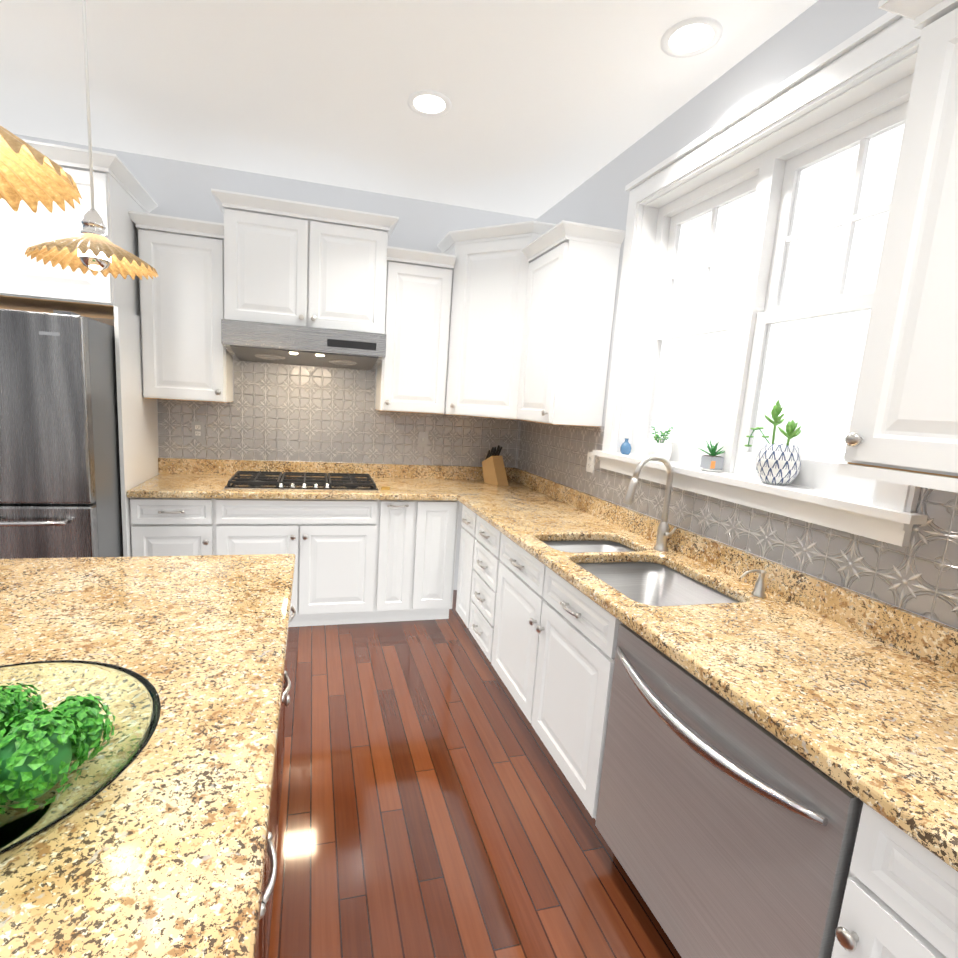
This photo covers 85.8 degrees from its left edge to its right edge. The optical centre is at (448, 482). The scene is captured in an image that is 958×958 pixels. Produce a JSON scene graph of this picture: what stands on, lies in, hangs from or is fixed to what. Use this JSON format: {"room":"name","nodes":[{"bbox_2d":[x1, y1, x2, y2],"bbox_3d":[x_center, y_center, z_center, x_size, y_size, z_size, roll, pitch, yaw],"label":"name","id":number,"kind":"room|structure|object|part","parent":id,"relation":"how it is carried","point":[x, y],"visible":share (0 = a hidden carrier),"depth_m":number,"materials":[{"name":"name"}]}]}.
{"room":"kitchen","nodes":[
{"label":"kitchen","id":0,"kind":"room"},
{"bbox_2d":[14,134,533,589],"bbox_3d":[-1.256,-0.587,3.647,3.750,2.900,0.126,1,9,-15],"label":"wall","id":1,"kind":"structure","parent":0,"point":[283,412],"depth_m":3.63,"materials":[{"name":"white"}]},
{"bbox_2d":[0,139,159,323],"bbox_3d":[-2.343,-1.341,2.788,1.212,0.716,0.724,1,9,-15],"label":"upper cabinet","id":2,"kind":"object","parent":1,"relation":"attached to","point":[26,284],"depth_m":2.61,"materials":[{"name":"white paint"}]},
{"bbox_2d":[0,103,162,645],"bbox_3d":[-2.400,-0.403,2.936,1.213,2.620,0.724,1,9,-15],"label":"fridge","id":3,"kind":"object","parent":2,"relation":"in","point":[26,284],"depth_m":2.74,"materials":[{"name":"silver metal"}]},
{"bbox_2d":[136,216,232,402],"bbox_3d":[-1.629,-1.038,3.237,0.468,1.024,0.328,1,9,-15],"label":"upper cabinet","id":4,"kind":"object","parent":1,"relation":"attached to","point":[178,345],"depth_m":3.08,"materials":[{"name":"white paint"}]},
{"bbox_2d":[192,421,203,438],"bbox_3d":[-1.703,-0.353,3.501,0.075,0.120,0.008,1,9,-15],"label":"electrical outlet","id":5,"kind":"object","parent":1,"relation":"attached to","point":[197,430],"visible":1,"depth_m":3.50,"materials":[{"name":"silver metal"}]},
{"bbox_2d":[216,189,391,371],"bbox_3d":[-0.899,-1.223,3.305,0.960,0.903,0.502,1,9,-15],"label":"upper cabinet","id":6,"kind":"object","parent":1,"relation":"attached to","point":[298,283],"depth_m":3.13,"materials":[{"name":"white paint"}]},
{"bbox_2d":[221,319,386,370],"bbox_3d":[-0.920,-0.878,3.358,0.960,0.204,0.504,1,9,-15],"label":"range hood","id":7,"kind":"object","parent":6,"relation":"attached to","point":[241,339],"depth_m":3.16,"materials":[{"name":"silver metal"}]},
{"bbox_2d":[156,456,515,479],"bbox_3d":[-0.701,-0.089,3.805,2.591,0.105,0.025,1,9,-15],"label":"backsplash","id":8,"kind":"structure","parent":1,"relation":"attached to","point":[201,467],"depth_m":3.70,"materials":[{"name":"beige stone"}]},
{"bbox_2d":[372,247,447,413],"bbox_3d":[-0.267,-1.014,3.571,0.503,1.036,0.382,1,9,-15],"label":"upper cabinet","id":9,"kind":"object","parent":1,"relation":"attached to","point":[411,383],"depth_m":3.45,"materials":[{"name":"white paint"}]},
{"bbox_2d":[418,431,427,447],"bbox_3d":[-0.190,-0.324,3.900,0.075,0.120,0.016,1,9,-15],"label":"electrical outlet","id":10,"kind":"object","parent":1,"relation":"attached to","point":[422,439],"visible":1,"depth_m":3.90,"materials":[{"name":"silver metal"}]},
{"bbox_2d":[437,220,551,418],"bbox_3d":[0.343,-1.049,3.531,0.750,1.191,0.752,1,9,-15],"label":"upper cabinet","id":11,"kind":"object","parent":1,"relation":"attached to","point":[482,290],"depth_m":3.38,"materials":[{"name":"white paint"}]},
{"bbox_2d":[0,0,817,218],"bbox_3d":[-1.139,-1.472,-0.210,6.000,0.060,7.250,1,9,-15],"label":"ceiling","id":12,"kind":"structure","parent":0,"point":[554,102],"depth_m":2.31,"materials":[{"name":"white paint"}]},
{"bbox_2d":[0,126,81,212],"bbox_3d":[-0.514,-0.903,0.436,0.285,1.186,0.285,1,9,-15],"label":"pendant light","id":13,"kind":"object","parent":12,"relation":"hanging from","point":[31,177],"visible":1,"depth_m":0.62,"materials":[{"name":"gold metal"}]},
{"bbox_2d":[25,0,157,279],"bbox_3d":[-0.882,-1.095,1.249,0.285,1.106,0.285,1,9,-15],"label":"pendant light","id":14,"kind":"object","parent":12,"relation":"hanging from","point":[93,248],"visible":1,"depth_m":1.30,"materials":[{"name":"gold metal"}]},
{"bbox_2d":[36,0,107,241],"bbox_3d":[-0.880,-1.134,1.243,0.130,1.026,0.130,1,9,-15],"label":"socket","id":15,"kind":"object","parent":14,"relation":"attached to","point":[94,227],"depth_m":1.29,"materials":[{"name":"silver metal"}]},
{"bbox_3d":[-0.912,-0.597,1.328,0.285,0.079,0.285,1,9,-15],"label":"lamp shade","id":16,"kind":"part","parent":14,"relation":"part of","materials":[{"name":"gold metal"}]},
{"bbox_3d":[-0.913,-0.590,1.329,0.072,0.082,0.072,1,9,-15],"label":"bulb","id":17,"kind":"part","parent":14,"relation":"part of","materials":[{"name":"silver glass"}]},
{"bbox_2d":[407,90,451,116],"bbox_3d":[-0.089,-1.791,2.438,0.210,0.010,0.210,1,9,-15],"label":"recessed light","id":18,"kind":"object","parent":12,"relation":"in","point":[428,103],"visible":1,"depth_m":2.43,"materials":[{"name":"white plastic"}]},
{"bbox_2d":[660,17,722,57],"bbox_3d":[0.902,-1.647,1.911,0.210,0.010,0.210,1,9,-15],"label":"recessed light","id":19,"kind":"object","parent":12,"relation":"in","point":[691,37],"visible":1,"depth_m":1.90,"materials":[{"name":"white"}]},
{"bbox_2d":[269,590,681,957],"bbox_3d":[-1.316,1.442,0.250,6.000,0.050,7.250,1,9,-15],"label":"floor","id":20,"kind":"structure","parent":0,"point":[432,805],"depth_m":1.87,"materials":[{"name":"brown wood"}]},
{"bbox_2d":[0,309,122,558],"bbox_3d":[-2.269,0.041,2.764,0.904,1.815,0.972,1,9,-15],"label":"refrigerator","id":21,"kind":"object","parent":20,"relation":"on","point":[60,489],"visible":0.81,"depth_m":2.42,"materials":[{"name":"grey metal"}]},
{"bbox_2d":[260,590,295,957],"bbox_3d":[-0.768,0.906,0.909,0.898,0.868,2.010,1,9,-15],"label":"kitchen island","id":22,"kind":"object","parent":20,"relation":"on","point":[265,927],"depth_m":1.34,"materials":[{"name":"brown wood"}]},
{"bbox_2d":[0,554,295,957],"bbox_3d":[-0.902,0.454,0.771,1.230,0.046,2.124,1,9,-15],"label":"island countertop","id":23,"kind":"structure","parent":22,"relation":"on","point":[170,860],"depth_m":0.83,"materials":[{"name":"beige stone"}]},
{"bbox_2d":[0,660,160,863],"bbox_3d":[-0.650,0.367,0.684,0.470,0.181,0.470,1,9,-15],"label":"bowl","id":24,"kind":"object","parent":23,"relation":"on","point":[75,736],"visible":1,"depth_m":0.74,"materials":[{"name":"clear glass"}]},
{"bbox_2d":[121,472,957,957],"bbox_3d":[-0.002,0.449,1.144,2.591,0.043,5.628,1,9,-15],"label":"kitchen cabinet","id":25,"kind":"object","parent":20,"relation":"on","point":[772,777],"depth_m":1.45,"materials":[{"name":"white wood"}]},
{"bbox_2d":[223,470,378,490],"bbox_3d":[-0.956,-0.014,3.431,0.928,0.042,0.488,1,9,-15],"label":"cooktop","id":26,"kind":"object","parent":25,"relation":"in","point":[241,480],"depth_m":3.32,"materials":[{"name":"black metal"}]},
{"bbox_2d":[381,486,389,489],"bbox_3d":[-0.414,0.038,3.383,0.055,0.019,0.040,1,9,-15],"label":"trinket","id":27,"kind":"object","parent":25,"relation":"on","point":[385,487],"visible":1,"depth_m":3.37,"materials":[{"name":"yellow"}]},
{"bbox_2d":[482,445,508,485],"bbox_3d":[0.360,-0.135,3.889,0.100,0.294,0.215,-3,11,-35],"label":"knife block","id":28,"kind":"object","parent":25,"relation":"on","point":[494,471],"visible":1,"depth_m":3.86,"materials":[{"name":"brown wood"}]},
{"bbox_2d":[548,540,627,551],"bbox_3d":[0.644,0.406,2.391,0.474,0.208,0.330,1,9,-15],"label":"sink","id":29,"kind":"object","parent":25,"relation":"in","point":[564,545],"depth_m":2.54,"materials":[{"name":"silver metal"}]},
{"bbox_2d":[623,454,683,551],"bbox_3d":[0.885,0.095,2.213,0.246,0.427,0.134,1,9,-15],"label":"faucet","id":30,"kind":"object","parent":25,"relation":"on","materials":[{"name":"silver metal"}]},
{"bbox_2d":[580,560,735,603],"bbox_3d":[0.758,0.482,1.955,0.474,0.208,0.564,1,9,-15],"label":"sink","id":31,"kind":"object","parent":25,"relation":"in","point":[651,581],"depth_m":2.21,"materials":[{"name":"silver metal"}]},
{"bbox_2d":[740,569,765,597],"bbox_3d":[1.046,0.344,1.766,0.110,0.094,0.044,1,9,-15],"label":"soap dispenser","id":32,"kind":"object","parent":25,"relation":"on","point":[759,589],"visible":1,"depth_m":1.76,"materials":[{"name":"silver metal"}]},
{"bbox_2d":[595,607,957,957],"bbox_3d":[0.893,0.924,1.428,0.698,0.868,0.750,1,9,-15],"label":"dishwasher","id":33,"kind":"object","parent":25,"relation":"in","point":[738,844],"depth_m":1.24,"materials":[{"name":"grey metal"}]},
{"bbox_2d":[516,0,957,628],"bbox_3d":[1.552,0.039,0.760,0.207,2.900,7.250,1,9,-15],"label":"wall","id":34,"kind":"structure","parent":0,"point":[920,578],"depth_m":1.93,"materials":[{"name":"white"}]},
{"bbox_2d":[508,220,625,426],"bbox_3d":[0.668,-0.870,3.018,0.378,1.036,0.551,1,9,-15],"label":"upper cabinet","id":35,"kind":"object","parent":34,"relation":"attached to","point":[569,270],"depth_m":2.85,"materials":[{"name":"white paint"}]},
{"bbox_2d":[586,451,594,472],"bbox_3d":[0.839,-0.120,3.035,0.008,0.120,0.075,1,9,-15],"label":"electrical outlet","id":36,"kind":"object","parent":34,"relation":"attached to","point":[590,462],"visible":1,"depth_m":3.03,"materials":[{"name":"white plastic"}]},
{"bbox_2d":[512,468,957,675],"bbox_3d":[1.245,0.401,1.451,0.024,0.105,5.602,1,9,-15],"label":"backsplash","id":37,"kind":"structure","parent":34,"relation":"attached to","point":[935,642],"depth_m":1.68,"materials":[{"name":"beige stone"}]},
{"bbox_2d":[593,12,927,546],"bbox_3d":[1.171,-0.681,2.060,0.230,1.480,1.620,1,9,-15],"label":"window","id":38,"kind":"structure","parent":34,"relation":"in","point":[771,178],"depth_m":2.00,"materials":[{"name":"white wood"}]},
{"bbox_2d":[620,438,630,454],"bbox_3d":[0.949,-0.191,2.743,0.058,0.084,0.058,1,9,-15],"label":"vase","id":39,"kind":"object","parent":38,"relation":"on","point":[625,447],"visible":0.98,"depth_m":2.73,"materials":[{"name":"blue glass"}]},
{"bbox_2d":[647,426,672,461],"bbox_3d":[1.022,-0.186,2.474,0.109,0.165,0.111,1,9,-15],"label":"jade plant","id":40,"kind":"object","parent":38,"relation":"on","point":[663,448],"visible":0.94,"depth_m":2.44,"materials":[{"name":"green plant"}]},
{"bbox_2d":[698,439,724,471],"bbox_3d":[1.117,-0.113,2.150,0.119,0.134,0.096,1,9,-15],"label":"aloe plant","id":41,"kind":"object","parent":38,"relation":"on","point":[711,462],"visible":1,"depth_m":2.13,"materials":[{"name":"green plant"}]},
{"bbox_2d":[744,399,800,484],"bbox_3d":[1.178,-0.150,1.871,0.140,0.301,0.219,1,9,-15],"label":"plant pot","id":42,"kind":"object","parent":38,"relation":"on","point":[778,464],"visible":1,"depth_m":1.80,"materials":[{"name":"white ceramic"}]},
{"bbox_2d":[838,0,957,487],"bbox_3d":[1.185,-0.529,1.057,0.378,1.036,0.489,1,9,-15],"label":"upper cabinet","id":43,"kind":"object","parent":34,"relation":"attached to","point":[904,423],"depth_m":1.12,"materials":[{"name":"white paint"}]},
{"label":"outside","id":44,"kind":"structure","parent":0,"visible":0},
{"bbox_2d":[651,125,903,499],"bbox_3d":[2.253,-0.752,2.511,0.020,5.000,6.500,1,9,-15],"label":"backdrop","id":45,"kind":"structure","parent":44,"point":[781,374],"depth_m":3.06,"materials":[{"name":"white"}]}
]}

